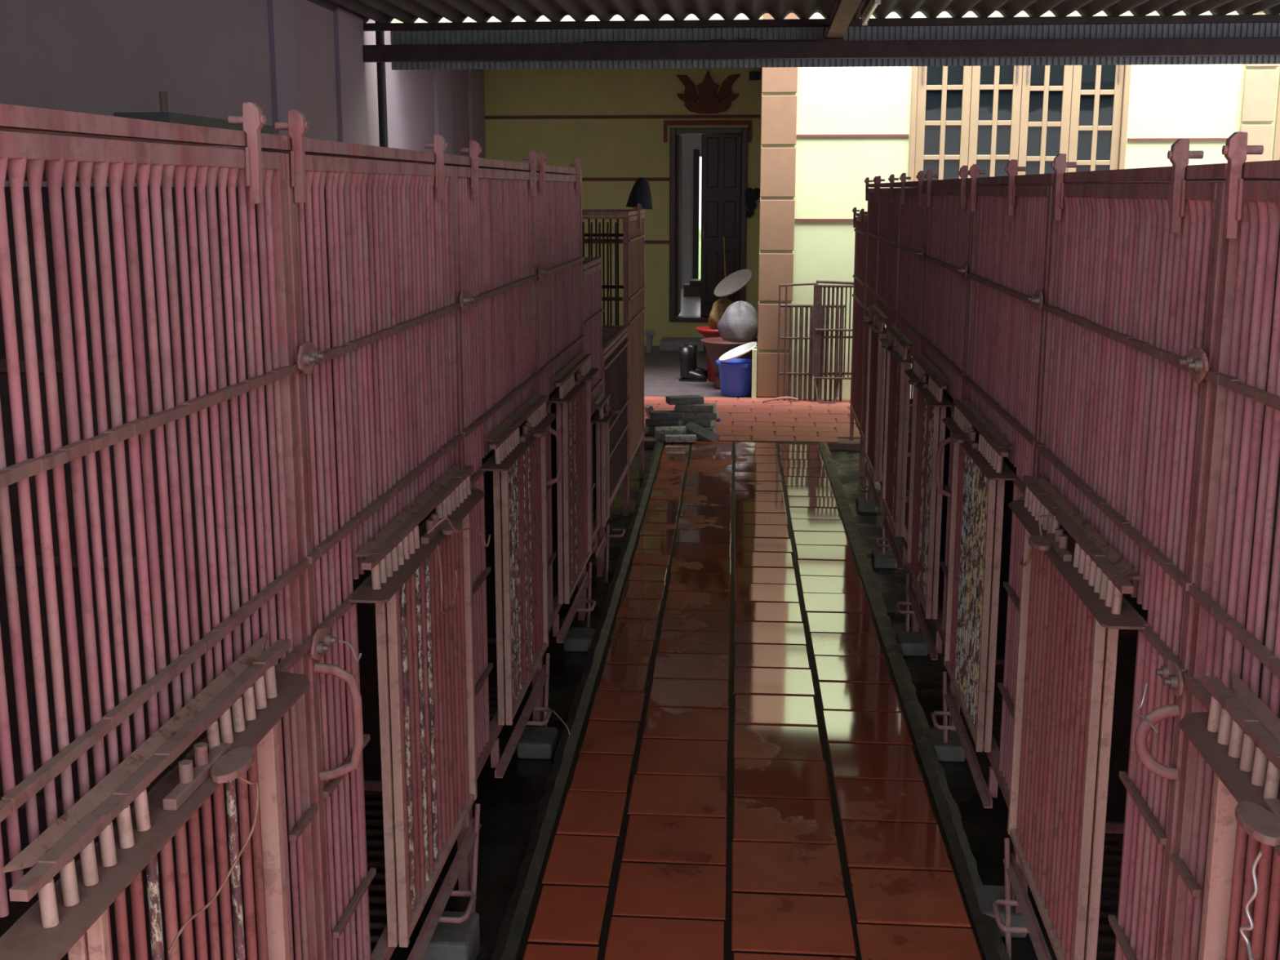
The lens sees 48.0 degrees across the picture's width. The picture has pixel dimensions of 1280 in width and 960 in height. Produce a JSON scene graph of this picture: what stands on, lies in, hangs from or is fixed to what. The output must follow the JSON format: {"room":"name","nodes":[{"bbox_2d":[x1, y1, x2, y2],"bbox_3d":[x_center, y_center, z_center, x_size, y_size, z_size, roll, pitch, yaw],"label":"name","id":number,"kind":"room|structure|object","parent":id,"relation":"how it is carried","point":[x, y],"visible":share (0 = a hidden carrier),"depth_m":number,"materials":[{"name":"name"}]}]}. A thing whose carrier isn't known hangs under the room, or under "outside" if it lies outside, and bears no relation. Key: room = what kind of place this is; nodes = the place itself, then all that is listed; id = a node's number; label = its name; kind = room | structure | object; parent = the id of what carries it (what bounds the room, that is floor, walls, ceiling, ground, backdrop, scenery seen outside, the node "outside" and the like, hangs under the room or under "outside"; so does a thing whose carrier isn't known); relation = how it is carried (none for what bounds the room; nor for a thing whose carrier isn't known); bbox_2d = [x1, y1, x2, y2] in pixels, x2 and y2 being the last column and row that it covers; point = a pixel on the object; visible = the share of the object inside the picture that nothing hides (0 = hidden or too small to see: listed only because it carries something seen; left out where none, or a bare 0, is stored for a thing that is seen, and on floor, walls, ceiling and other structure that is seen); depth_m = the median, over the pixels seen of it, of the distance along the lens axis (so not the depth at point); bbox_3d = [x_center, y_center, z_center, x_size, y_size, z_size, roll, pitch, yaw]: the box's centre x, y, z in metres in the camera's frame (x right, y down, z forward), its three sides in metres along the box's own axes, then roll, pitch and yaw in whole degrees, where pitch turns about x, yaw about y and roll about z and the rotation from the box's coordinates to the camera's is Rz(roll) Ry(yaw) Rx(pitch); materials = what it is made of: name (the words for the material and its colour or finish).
{"room":"dog kennel","nodes":[
{"label":"dog kennel","id":0,"kind":"room"},
{"bbox_2d":[0,0,485,187],"bbox_3d":[-2.642,-1.639,7.165,0.200,4.500,19.200,1,11,5],"label":"wall","id":1,"kind":"structure","parent":0,"point":[211,58],"depth_m":7.84,"materials":[{"name":"paint"}]},
{"bbox_2d":[266,0,297,136],"bbox_3d":[-2.323,-1.839,9.545,0.035,3.450,0.420,1,11,5],"label":"trim","id":2,"kind":"structure","parent":1,"relation":"attached to","point":[281,21],"depth_m":9.30,"materials":[{"name":"paint"}]},
{"bbox_2d":[333,7,367,145],"bbox_3d":[-2.191,-2.148,11.078,0.035,3.450,0.680,1,11,5],"label":"trim","id":3,"kind":"structure","parent":1,"relation":"attached to","point":[348,37],"depth_m":10.82,"materials":[{"name":"paint"}]},
{"bbox_2d":[375,21,387,147],"bbox_3d":[-2.040,-2.141,11.548,0.070,3.250,0.070,1,11,5],"label":"drainpipe","id":4,"kind":"object","parent":1,"relation":"attached to","point":[380,35],"visible":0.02,"depth_m":11.34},
{"bbox_2d":[433,69,453,155],"bbox_3d":[-1.921,-2.782,14.219,0.035,3.450,0.650,1,11,5],"label":"trim","id":5,"kind":"structure","parent":1,"relation":"attached to","point":[442,77],"depth_m":14.00,"materials":[{"name":"paint"}]},
{"bbox_2d":[467,69,485,158],"bbox_3d":[-1.780,-3.112,15.855,0.035,3.450,0.700,1,11,5],"label":"trim","id":6,"kind":"structure","parent":1,"relation":"attached to","point":[475,77],"depth_m":15.60,"materials":[{"name":"paint"}]},
{"bbox_2d":[362,37,1279,62],"bbox_3d":[2.020,-3.248,10.842,8.470,0.125,0.080,1,11,5],"label":"beam","id":7,"kind":"structure","parent":1,"relation":"attached to","point":[1188,46],"depth_m":10.85,"materials":[{"name":"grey metal"}]},
{"bbox_2d":[582,26,825,43],"bbox_3d":[0.482,-3.388,10.941,1.845,0.108,0.030,1,11,5],"label":"cable","id":8,"kind":"object","parent":7,"relation":"on","point":[738,39],"visible":1,"depth_m":10.93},
{"bbox_2d":[363,13,1279,31],"bbox_3d":[2.039,-3.456,10.849,8.440,0.055,0.060,1,11,5],"label":"trim","id":9,"kind":"structure","parent":1,"relation":"attached to","point":[1200,19],"depth_m":10.88,"materials":[{"name":"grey metal"}]},
{"bbox_2d":[391,13,763,22],"bbox_3d":[-0.427,-4.540,11.938,3.330,1.500,0.200,1,11,5],"label":"wall","id":10,"kind":"structure","parent":0,"point":[716,16],"depth_m":11.97,"materials":[{"name":"beige paint"}]},
{"bbox_2d":[484,67,762,346],"bbox_3d":[0.026,-3.382,16.310,3.550,4.300,0.200,1,11,5],"label":"wall","id":11,"kind":"structure","parent":0,"point":[606,148],"depth_m":16.16,"materials":[{"name":"yellow paint"}]},
{"bbox_2d":[484,114,760,119],"bbox_3d":[-0.207,-4.062,16.083,3.100,0.036,0.015,1,11,5],"label":"trim","id":12,"kind":"structure","parent":11,"relation":"attached to","point":[757,116],"depth_m":16.08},
{"bbox_2d":[582,177,669,181],"bbox_3d":[-0.709,-3.401,16.260,2.094,0.036,0.015,1,11,5],"label":"trim","id":13,"kind":"structure","parent":11,"relation":"attached to","point":[583,179],"depth_m":16.21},
{"bbox_2d":[659,337,705,351],"bbox_3d":[0.485,-1.541,16.284,0.490,0.100,0.500,1,11,5],"label":"trim","id":14,"kind":"structure","parent":11,"relation":"attached to","point":[666,344],"depth_m":16.06,"materials":[{"name":"grey concrete"}]},
{"bbox_2d":[663,120,751,142],"bbox_3d":[0.752,-3.888,16.028,0.980,0.236,0.030,1,11,5],"label":"trim","id":15,"kind":"structure","parent":11,"relation":"attached to","point":[748,122],"depth_m":15.99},
{"bbox_2d":[675,70,740,113],"bbox_3d":[0.751,-4.301,15.929,0.711,0.462,0.059,1,11,5],"label":"wall ornament","id":16,"kind":"object","parent":11,"relation":"attached to","point":[707,102],"visible":1,"depth_m":15.92,"materials":[{"name":"red paint"}]},
{"bbox_2d":[669,127,747,321],"bbox_3d":[0.792,-2.928,16.530,0.868,2.153,0.660,1,11,5],"label":"door","id":17,"kind":"structure","parent":11,"relation":"in","point":[724,150],"depth_m":16.23,"materials":[{"name":"brown wood"}]},
{"bbox_2d":[743,187,759,217],"bbox_3d":[1.261,-3.109,16.126,0.198,0.332,0.058,1,11,5],"label":"rag","id":18,"kind":"object","parent":11,"relation":"hanging from","point":[751,195],"visible":0.99,"depth_m":16.09,"materials":[{"name":"fabric"}]},
{"bbox_2d":[676,133,702,288],"bbox_3d":[0.962,-4.255,21.684,4.200,2.715,0.200,1,11,5],"label":"wall","id":19,"kind":"structure","parent":0,"point":[690,142],"depth_m":21.62,"materials":[{"name":"white paint"}]},
{"bbox_2d":[680,149,699,288],"bbox_3d":[0.744,-3.915,21.643,0.285,2.065,0.050,1,11,5],"label":"trim","id":20,"kind":"structure","parent":19,"relation":"attached to","point":[696,152],"depth_m":21.59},
{"bbox_2d":[678,288,700,315],"bbox_3d":[0.739,-2.353,19.374,4.200,0.100,5.500,1,11,5],"label":"floor","id":21,"kind":"structure","parent":0,"point":[690,305],"depth_m":18.69,"materials":[{"name":"tile"}]},
{"bbox_2d":[684,279,700,296],"bbox_3d":[0.860,-2.746,20.513,0.440,0.220,0.500,1,11,5],"label":"bench","id":22,"kind":"object","parent":21,"relation":"on","point":[693,288],"visible":0.46,"depth_m":20.29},
{"bbox_2d":[644,346,757,398],"bbox_3d":[-0.419,-1.050,14.618,3.220,0.198,4.100,1,11,5],"label":"floor","id":23,"kind":"structure","parent":0,"point":[661,368],"depth_m":13.72,"materials":[{"name":"concrete"}]},
{"bbox_2d":[678,346,706,382],"bbox_3d":[0.493,-1.087,13.492,0.274,0.315,0.128,4,12,19],"label":"rubber boot","id":24,"kind":"object","parent":23,"relation":"on","point":[686,373],"visible":1,"depth_m":13.46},
{"bbox_2d":[684,344,707,378],"bbox_3d":[0.554,-1.132,13.715,0.274,0.315,0.128,0,11,-1],"label":"rubber boot","id":25,"kind":"object","parent":23,"relation":"on","point":[694,357],"visible":0.45,"depth_m":13.68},
{"bbox_2d":[696,325,720,382],"bbox_3d":[0.748,-1.179,13.478,0.450,0.500,0.450,1,11,5],"label":"tub","id":26,"kind":"object","parent":23,"relation":"on","point":[704,331],"visible":0.3,"depth_m":13.41,"materials":[{"name":"red plastic"}]},
{"bbox_2d":[708,297,733,329],"bbox_3d":[0.769,-1.545,13.373,0.273,0.304,0.280,-4,12,-18],"label":"crumpled bag","id":27,"kind":"object","parent":26,"relation":"on","point":[719,307],"visible":0.46,"depth_m":13.31,"materials":[{"name":"plastic"}]},
{"bbox_2d":[714,372,720,389],"bbox_3d":[0.822,-0.910,13.034,0.300,0.150,0.300,1,11,5],"label":"pot","id":28,"kind":"object","parent":23,"relation":"on","point":[717,384],"visible":0.15,"depth_m":12.97,"materials":[{"name":"brown plastic"}]},
{"bbox_2d":[700,337,757,373],"bbox_3d":[0.822,-1.124,12.991,0.550,0.285,0.550,1,11,5],"label":"basin","id":29,"kind":"object","parent":28,"relation":"on","point":[716,347],"visible":0.32,"depth_m":12.83,"materials":[{"name":"brown plastic"}]},
{"bbox_2d":[717,300,758,342],"bbox_3d":[0.883,-1.429,12.930,0.377,0.367,0.357,1,11,5],"label":"plastic sack","id":30,"kind":"object","parent":29,"relation":"in","point":[739,322],"visible":0.99,"depth_m":12.80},
{"bbox_2d":[714,269,751,297],"bbox_3d":[0.850,-1.801,13.150,0.348,0.245,0.372,1,11,5],"label":"tray","id":31,"kind":"object","parent":30,"relation":"on","point":[736,281],"visible":1,"depth_m":13.18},
{"bbox_2d":[715,358,757,396],"bbox_3d":[0.846,-0.892,12.557,0.364,0.302,0.368,1,11,5],"label":"bucket","id":32,"kind":"object","parent":23,"relation":"on","point":[735,374],"visible":0.84,"depth_m":12.45,"materials":[{"name":"blue plastic"}]},
{"bbox_2d":[719,342,756,361],"bbox_3d":[0.849,-1.112,12.468,0.330,0.162,0.355,1,11,5],"label":"lid","id":33,"kind":"object","parent":32,"relation":"on","point":[739,351],"visible":1,"depth_m":12.46,"materials":[{"name":"white plastic"}]},
{"bbox_2d":[751,346,756,398],"bbox_3d":[0.992,-0.935,12.472,0.040,0.420,0.300,1,11,5],"label":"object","id":34,"kind":"structure","parent":23,"relation":"on","point":[754,350],"depth_m":12.33,"materials":[{"name":"beige paint"}]},
{"bbox_2d":[350,447,1123,959],"bbox_3d":[1.657,1.014,4.771,9.450,0.245,25.200,1,11,5],"label":"floor","id":35,"kind":"structure","parent":0,"point":[509,804],"depth_m":4.48,"materials":[{"name":"concrete"}]},
{"bbox_2d":[0,102,322,959],"bbox_3d":[-1.200,0.495,1.827,1.403,1.936,1.256,1,11,5],"label":"cage","id":36,"kind":"object","parent":35,"relation":"on","point":[154,643],"visible":1,"depth_m":1.84,"materials":[{"name":"paint"}]},
{"bbox_2d":[0,632,310,959],"bbox_3d":[-0.544,0.343,1.768,0.091,0.077,0.847,1,11,5],"label":"door","id":37,"kind":"structure","parent":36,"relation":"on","point":[65,908],"depth_m":1.64,"materials":[{"name":"paint"}]},
{"bbox_2d":[168,776,258,953],"bbox_3d":[-0.519,0.451,1.768,0.014,0.160,0.234,2,12,12],"label":"wire","id":38,"kind":"object","parent":36,"relation":"hanging from","point":[255,782],"visible":0.98,"depth_m":1.80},
{"bbox_2d":[6,110,485,959],"bbox_3d":[-1.096,0.251,3.035,1.403,1.936,1.256,1,11,5],"label":"cage","id":39,"kind":"object","parent":35,"relation":"on","point":[372,262],"visible":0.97,"depth_m":2.84,"materials":[{"name":"paint"}]},
{"bbox_2d":[113,91,274,134],"bbox_3d":[-1.015,-0.821,3.331,0.120,0.125,0.660,1,11,5],"label":"plank","id":40,"kind":"object","parent":39,"relation":"on","point":[163,115],"visible":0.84,"depth_m":3.11,"materials":[{"name":"brown wood"}]},
{"bbox_2d":[349,462,485,603],"bbox_3d":[-0.434,0.085,3.045,0.091,0.077,0.987,1,11,5],"label":"tray","id":41,"kind":"object","parent":39,"relation":"on","point":[393,556],"depth_m":2.91,"materials":[{"name":"paint"}]},
{"bbox_2d":[436,544,457,613],"bbox_3d":[-0.407,0.201,3.003,0.025,0.145,0.164,1,11,5],"label":"wire","id":42,"kind":"object","parent":39,"relation":"hanging from","point":[437,548],"visible":1,"depth_m":2.95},
{"bbox_2d":[426,517,490,546],"bbox_3d":[-0.374,0.113,3.072,0.027,0.120,0.311,4,12,18],"label":"wire","id":43,"kind":"object","parent":39,"relation":"hanging from","point":[443,518],"visible":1,"depth_m":3.03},
{"bbox_2d":[5,140,556,888],"bbox_3d":[-0.992,0.007,4.244,1.403,1.936,1.256,1,11,5],"label":"cage","id":44,"kind":"object","parent":35,"relation":"on","point":[504,420],"visible":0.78,"depth_m":4.11,"materials":[{"name":"paint"}]},
{"bbox_2d":[481,392,556,471],"bbox_3d":[-0.330,-0.159,4.253,0.091,0.077,0.987,1,11,5],"label":"tray","id":45,"kind":"object","parent":44,"relation":"on","point":[503,434],"depth_m":4.13,"materials":[{"name":"paint"}]},
{"bbox_2d":[173,151,599,720],"bbox_3d":[-0.888,-0.236,5.452,1.403,1.936,1.256,1,11,5],"label":"cage","id":46,"kind":"object","parent":35,"relation":"on","point":[559,258],"visible":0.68,"depth_m":5.35,"materials":[{"name":"paint"}]},
{"bbox_2d":[550,351,599,403],"bbox_3d":[-0.226,-0.402,5.461,0.091,0.077,0.987,1,11,5],"label":"tray","id":47,"kind":"object","parent":46,"relation":"on","point":[562,376],"depth_m":5.35,"materials":[{"name":"paint"}]},
{"bbox_2d":[422,911,479,959],"bbox_3d":[-0.451,1.109,3.416,0.115,0.105,0.160,1,11,5],"label":"concrete block","id":48,"kind":"object","parent":35,"relation":"on","point":[449,941],"visible":0.69,"depth_m":3.36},
{"bbox_2d":[516,726,558,759],"bbox_3d":[-0.337,0.866,4.744,0.115,0.055,0.160,1,11,5],"label":"concrete block","id":49,"kind":"object","parent":35,"relation":"on","point":[535,742],"visible":0.94,"depth_m":4.68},
{"bbox_2d":[563,627,595,652],"bbox_3d":[-0.244,0.648,5.829,0.115,0.055,0.160,1,11,5],"label":"concrete block","id":50,"kind":"object","parent":35,"relation":"on","point":[576,639],"visible":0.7,"depth_m":5.76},
{"bbox_2d":[574,257,625,616],"bbox_3d":[-0.796,-0.243,6.561,1.404,1.512,0.873,1,11,5],"label":"cage","id":51,"kind":"object","parent":35,"relation":"on","point":[593,310],"visible":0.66,"depth_m":6.50,"materials":[{"name":"paint"}]},
{"bbox_2d":[592,391,619,422],"bbox_3d":[-0.143,-0.331,6.472,0.091,0.077,0.450,1,11,5],"label":"tray","id":52,"kind":"object","parent":51,"relation":"on","point":[604,414],"depth_m":6.44,"materials":[{"name":"paint"}]},
{"bbox_2d":[594,325,630,572],"bbox_3d":[-0.763,-0.214,7.516,1.312,1.076,1.264,1,11,5],"label":"cage","id":53,"kind":"object","parent":35,"relation":"on","point":[615,341],"visible":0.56,"depth_m":7.53,"materials":[{"name":"paint"}]},
{"bbox_2d":[582,203,645,513],"bbox_3d":[-0.653,-0.774,8.623,1.331,1.736,1.044,1,11,5],"label":"cage","id":54,"kind":"object","parent":35,"relation":"on","point":[633,234],"visible":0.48,"depth_m":8.40,"materials":[{"name":"paint"}]},
{"bbox_2d":[626,177,653,209],"bbox_3d":[-0.005,-1.755,8.809,0.166,0.192,0.208,2,12,12],"label":"hat","id":55,"kind":"object","parent":54,"relation":"on","point":[640,193],"visible":0.96,"depth_m":8.75,"materials":[{"name":"fabric"}]},
{"bbox_2d":[855,497,877,512],"bbox_3d":[1.310,0.146,8.317,0.115,0.055,0.160,1,11,5],"label":"concrete block","id":56,"kind":"object","parent":35,"relation":"on","point":[862,505],"visible":0.8,"depth_m":8.24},
{"bbox_2d":[849,207,913,475],"bbox_3d":[2.103,-0.961,9.648,1.331,1.696,1.124,1,11,5],"label":"cage","id":57,"kind":"object","parent":35,"relation":"on","point":[860,223],"visible":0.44,"depth_m":9.73,"materials":[{"name":"paint"}]},
{"bbox_2d":[871,550,897,568],"bbox_3d":[1.205,0.392,7.096,0.115,0.055,0.160,1,11,5],"label":"concrete block","id":58,"kind":"object","parent":35,"relation":"on","point":[879,560],"visible":0.79,"depth_m":7.02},
{"bbox_2d":[857,173,912,551],"bbox_3d":[1.892,-0.647,7.600,1.403,1.891,1.264,1,11,5],"label":"cage","id":59,"kind":"object","parent":35,"relation":"on","point":[882,311],"visible":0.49,"depth_m":7.66,"materials":[{"name":"paint"}]},
{"bbox_2d":[862,303,888,333],"bbox_3d":[1.246,-0.871,7.710,0.091,0.077,0.995,1,11,5],"label":"tray","id":60,"kind":"object","parent":59,"relation":"on","point":[878,313],"depth_m":7.60,"materials":[{"name":"paint"}]},
{"bbox_2d":[859,176,916,497],"bbox_3d":[2.018,-0.857,8.642,1.331,1.891,0.844,1,11,5],"label":"cage","id":61,"kind":"object","parent":35,"relation":"on","point":[870,193],"visible":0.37,"depth_m":8.87,"materials":[{"name":"paint"}]},
{"bbox_2d":[896,631,928,656],"bbox_3d":[1.092,0.658,5.777,0.115,0.055,0.160,1,11,5],"label":"concrete block","id":62,"kind":"object","parent":35,"relation":"on","point":[912,643],"visible":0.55,"depth_m":5.70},
{"bbox_2d":[875,170,960,630],"bbox_3d":[1.788,-0.402,6.384,1.403,1.891,1.264,1,11,5],"label":"cage","id":63,"kind":"object","parent":35,"relation":"on","point":[906,332],"visible":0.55,"depth_m":6.41,"materials":[{"name":"paint"}]},
{"bbox_2d":[880,324,913,363],"bbox_3d":[1.142,-0.626,6.494,0.091,0.077,0.995,1,11,5],"label":"tray","id":64,"kind":"object","parent":63,"relation":"on","point":[900,339],"depth_m":6.38,"materials":[{"name":"paint"}]},
{"bbox_2d":[928,728,964,761],"bbox_3d":[1.001,0.871,4.722,0.115,0.055,0.160,1,11,5],"label":"concrete block","id":65,"kind":"object","parent":35,"relation":"on","point":[953,750],"visible":0.54,"depth_m":4.65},
{"bbox_2d":[895,165,1054,725],"bbox_3d":[1.683,-0.156,5.168,1.403,1.891,1.264,1,11,5],"label":"cage","id":66,"kind":"object","parent":35,"relation":"on","point":[935,376],"visible":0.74,"depth_m":5.20,"materials":[{"name":"paint"}]},
{"bbox_2d":[904,352,951,406],"bbox_3d":[1.037,-0.381,5.278,0.091,0.077,0.995,1,11,5],"label":"tray","id":67,"kind":"object","parent":66,"relation":"on","point":[931,387],"depth_m":5.16,"materials":[{"name":"paint"}]},
{"bbox_2d":[973,884,1026,937],"bbox_3d":[0.907,1.087,3.627,0.115,0.065,0.160,1,11,5],"label":"concrete block","id":68,"kind":"object","parent":35,"relation":"on","point":[986,895],"visible":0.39,"depth_m":3.59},
{"bbox_2d":[930,159,1152,900],"bbox_3d":[1.578,0.089,3.952,1.403,1.891,1.264,1,11,5],"label":"cage","id":69,"kind":"object","parent":35,"relation":"on","point":[1011,227],"visible":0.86,"depth_m":3.93,"materials":[{"name":"paint"}]},
{"bbox_2d":[942,395,1015,480],"bbox_3d":[0.932,-0.135,4.062,0.091,0.077,0.995,1,11,5],"label":"tray","id":70,"kind":"object","parent":69,"relation":"on","point":[995,441],"depth_m":3.94,"materials":[{"name":"paint"}]},
{"bbox_2d":[991,138,1279,959],"bbox_3d":[1.473,0.334,2.736,1.403,1.891,1.264,1,11,5],"label":"cage","id":71,"kind":"object","parent":35,"relation":"on","point":[1106,611],"visible":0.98,"depth_m":2.63,"materials":[{"name":"paint"}]},
{"bbox_2d":[1008,471,1145,630],"bbox_3d":[0.828,0.110,2.846,0.091,0.077,0.995,1,11,5],"label":"tray","id":72,"kind":"object","parent":71,"relation":"on","point":[1099,575],"depth_m":2.70,"materials":[{"name":"paint"}]},
{"bbox_2d":[1132,683,1158,733],"bbox_3d":[0.769,0.345,2.184,0.018,0.053,0.082,1,11,5],"label":"wire","id":73,"kind":"object","parent":71,"relation":"hanging from","point":[1139,708],"visible":1,"depth_m":2.20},
{"bbox_2d":[1165,131,1279,959],"bbox_3d":[1.369,0.580,1.520,1.403,1.891,1.264,1,11,5],"label":"cage","id":74,"kind":"object","parent":35,"relation":"on","point":[1228,812],"visible":1,"depth_m":1.92,"materials":[{"name":"paint"}]},
{"bbox_2d":[1178,668,1279,856],"bbox_3d":[0.717,0.369,1.561,0.091,0.077,0.855,1,11,5],"label":"tray","id":75,"kind":"object","parent":74,"relation":"on","point":[1227,736],"depth_m":1.77,"materials":[{"name":"paint"}]},
{"bbox_2d":[1239,850,1263,959],"bbox_3d":[0.698,0.481,1.638,0.011,0.133,0.030,-1,11,-6],"label":"wire","id":76,"kind":"object","parent":74,"relation":"attached to","point":[1250,900],"visible":1,"depth_m":1.64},
{"bbox_2d":[515,395,986,959],"bbox_3d":[1.614,0.904,4.921,8.743,0.202,15.508,1,11,4],"label":"floor","id":77,"kind":"structure","parent":0,"point":[728,954],"depth_m":5.41,"materials":[{"name":"tile"}]},
{"bbox_2d":[490,439,664,959],"bbox_3d":[-0.190,0.780,5.354,0.071,0.154,10.123,1,11,4],"label":"kerb","id":78,"kind":"object","parent":77,"relation":"on","point":[510,932],"visible":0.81,"depth_m":4.52,"materials":[{"name":"concrete"}]},
{"bbox_2d":[648,426,657,434],"bbox_3d":[0.187,-0.376,10.607,0.261,0.051,0.127,-1,11,-3],"label":"stone slab","id":79,"kind":"object","parent":77,"relation":"on","point":[651,428],"visible":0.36,"depth_m":10.54,"materials":[{"name":"grey stone"}]},
{"bbox_2d":[645,417,684,426],"bbox_3d":[0.185,-0.425,10.588,0.266,0.051,0.124,5,12,22],"label":"stone slab","id":80,"kind":"object","parent":79,"relation":"on","point":[660,423],"visible":0.76,"depth_m":10.54,"materials":[{"name":"grey stone"}]},
{"bbox_2d":[649,410,684,420],"bbox_3d":[0.207,-0.477,10.584,0.255,0.051,0.129,2,12,9],"label":"stone slab","id":81,"kind":"object","parent":80,"relation":"on","point":[655,415],"visible":1,"depth_m":10.53,"materials":[{"name":"grey stone"}]},
{"bbox_2d":[654,426,686,439],"bbox_3d":[0.217,-0.340,10.324,0.220,0.095,0.087,-2,12,-8],"label":"stone slab","id":82,"kind":"object","parent":77,"relation":"on","point":[660,432],"visible":0.82,"depth_m":10.29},
{"bbox_2d":[522,440,982,959],"bbox_3d":[0.362,0.840,4.882,1.081,0.062,10.994,1,11,4],"label":"path","id":83,"kind":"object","parent":77,"relation":"on","point":[700,563],"visible":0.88,"depth_m":4.52,"materials":[{"name":"tile"}]},
{"bbox_2d":[664,434,696,442],"bbox_3d":[0.289,-0.296,10.225,0.220,0.044,0.090,0,11,-2],"label":"stone slab","id":84,"kind":"object","parent":83,"relation":"on","point":[668,437],"visible":1,"depth_m":10.18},
{"bbox_2d":[684,421,719,442],"bbox_3d":[0.439,-0.336,10.337,0.277,0.139,0.097,9,15,38],"label":"stone slab","id":85,"kind":"object","parent":83,"relation":"on","point":[702,433],"visible":0.9,"depth_m":10.31,"materials":[{"name":"grey stone"}]},
{"bbox_2d":[777,282,844,401],"bbox_3d":[1.449,-1.168,12.181,0.559,0.995,0.118,1,11,5],"label":"metal gate","id":86,"kind":"object","parent":77,"relation":"on","point":[801,337],"visible":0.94,"depth_m":12.19,"materials":[{"name":"brown metal"}]},
{"bbox_2d":[811,280,884,403],"bbox_3d":[1.767,-1.152,12.022,0.641,1.020,0.188,1,11,5],"label":"metal gate","id":87,"kind":"object","parent":77,"relation":"on","point":[817,302],"visible":0.61,"depth_m":12.05,"materials":[{"name":"brown metal"}]},
{"bbox_2d":[818,441,1010,959],"bbox_3d":[0.967,0.799,5.258,0.071,0.154,10.123,1,11,4],"label":"kerb","id":88,"kind":"object","parent":77,"relation":"on","point":[988,931],"visible":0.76,"depth_m":4.62,"materials":[{"name":"concrete"}]},
{"bbox_2d":[306,0,1279,23],"bbox_3d":[1.812,-2.401,5.144,9.184,0.145,11.800,1,11,5],"label":"corrugated roof","id":89,"kind":"structure","parent":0,"point":[381,11],"depth_m":10.44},
{"bbox_2d":[390,22,1279,70],"bbox_3d":[2.168,-3.303,10.936,8.268,0.300,0.014,1,11,5],"label":"roof beam","id":90,"kind":"structure","parent":89,"relation":"hanging from","point":[1228,29],"depth_m":10.98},
{"bbox_2d":[825,0,862,39],"bbox_3d":[1.075,-2.467,6.305,0.120,0.098,9.470,1,11,5],"label":"beam","id":91,"kind":"structure","parent":89,"relation":"attached to","point":[845,11],"depth_m":9.63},
{"bbox_2d":[860,0,880,25],"bbox_3d":[1.512,-3.095,9.406,0.060,0.103,1.250,1,11,5],"label":"lamp","id":92,"kind":"object","parent":89,"relation":"attached to","point":[868,7],"visible":1,"depth_m":9.47,"materials":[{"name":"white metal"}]},
{"bbox_2d":[791,10,1279,399],"bbox_3d":[4.137,-2.701,11.922,5.810,4.700,0.250,1,11,5],"label":"wall","id":93,"kind":"structure","parent":0,"point":[1166,100],"depth_m":11.93,"materials":[{"name":"beige paint"}]},
{"bbox_2d":[756,13,798,397],"bbox_3d":[1.166,-2.612,12.165,0.292,3.830,0.270,1,11,5],"label":"pillar","id":94,"kind":"structure","parent":93,"relation":"attached to","point":[779,85],"depth_m":12.11,"materials":[{"name":"beige paint"}]},
{"bbox_2d":[796,133,908,137],"bbox_3d":[1.767,-2.864,11.957,0.925,0.020,0.015,1,11,5],"label":"trim","id":95,"kind":"structure","parent":93,"relation":"attached to","point":[889,135],"depth_m":11.95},
{"bbox_2d":[908,64,1131,357],"bbox_3d":[3.115,-2.334,12.002,1.752,2.650,0.150,1,11,5],"label":"window","id":96,"kind":"structure","parent":93,"relation":"in","point":[988,117],"depth_m":11.84,"materials":[{"name":"beige paint"}]},
{"bbox_2d":[1127,137,1227,141],"bbox_3d":[4.433,-2.782,11.744,0.875,0.020,0.015,1,11,5],"label":"trim","id":97,"kind":"structure","parent":93,"relation":"attached to","point":[1128,139],"depth_m":11.74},
{"bbox_2d":[1240,10,1279,161],"bbox_3d":[5.014,-2.435,11.869,0.255,3.600,0.270,1,11,5],"label":"trim","id":98,"kind":"structure","parent":93,"relation":"attached to","point":[1260,80],"depth_m":11.62,"materials":[{"name":"paint"}]},
{"bbox_2d":[1272,75,1279,160],"bbox_3d":[5.755,-2.255,11.734,1.200,3.100,0.019,1,11,5],"label":"window","id":99,"kind":"structure","parent":93,"relation":"in","point":[1276,154],"depth_m":11.66,"materials":[{"name":"beige paint"}]},
{"bbox_3d":[0.418,-0.386,10.655,0.284,0.051,0.128,5,12,24],"label":"stone slab","id":100,"kind":"object","parent":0,"visible":0},
{"bbox_2d":[683,418,715,426],"bbox_3d":[0.410,-0.434,10.630,0.270,0.051,0.124,3,12,16],"label":"stone slab","id":101,"kind":"object","parent":100,"relation":"on","point":[707,423],"visible":0.51,"depth_m":10.56,"materials":[{"name":"grey stone"}]},
{"bbox_2d":[681,410,719,420],"bbox_3d":[0.441,-0.480,10.595,0.277,0.051,0.127,2,12,12],"label":"stone slab","id":102,"kind":"object","parent":101,"relation":"on","point":[714,415],"visible":0.8,"depth_m":10.54,"materials":[{"name":"grey stone"}]},
{"bbox_2d":[674,403,715,412],"bbox_3d":[0.409,-0.535,10.607,0.294,0.051,0.126,2,12,12],"label":"stone slab","id":103,"kind":"object","parent":102,"relation":"on","point":[701,407],"visible":0.91,"depth_m":10.55,"materials":[{"name":"grey stone"}]},
{"bbox_2d":[666,394,704,404],"bbox_3d":[0.331,-0.593,10.632,0.270,0.051,0.127,-3,12,-15],"label":"stone slab","id":104,"kind":"object","parent":103,"relation":"on","point":[680,399],"visible":1,"depth_m":10.59,"materials":[{"name":"grey stone"}]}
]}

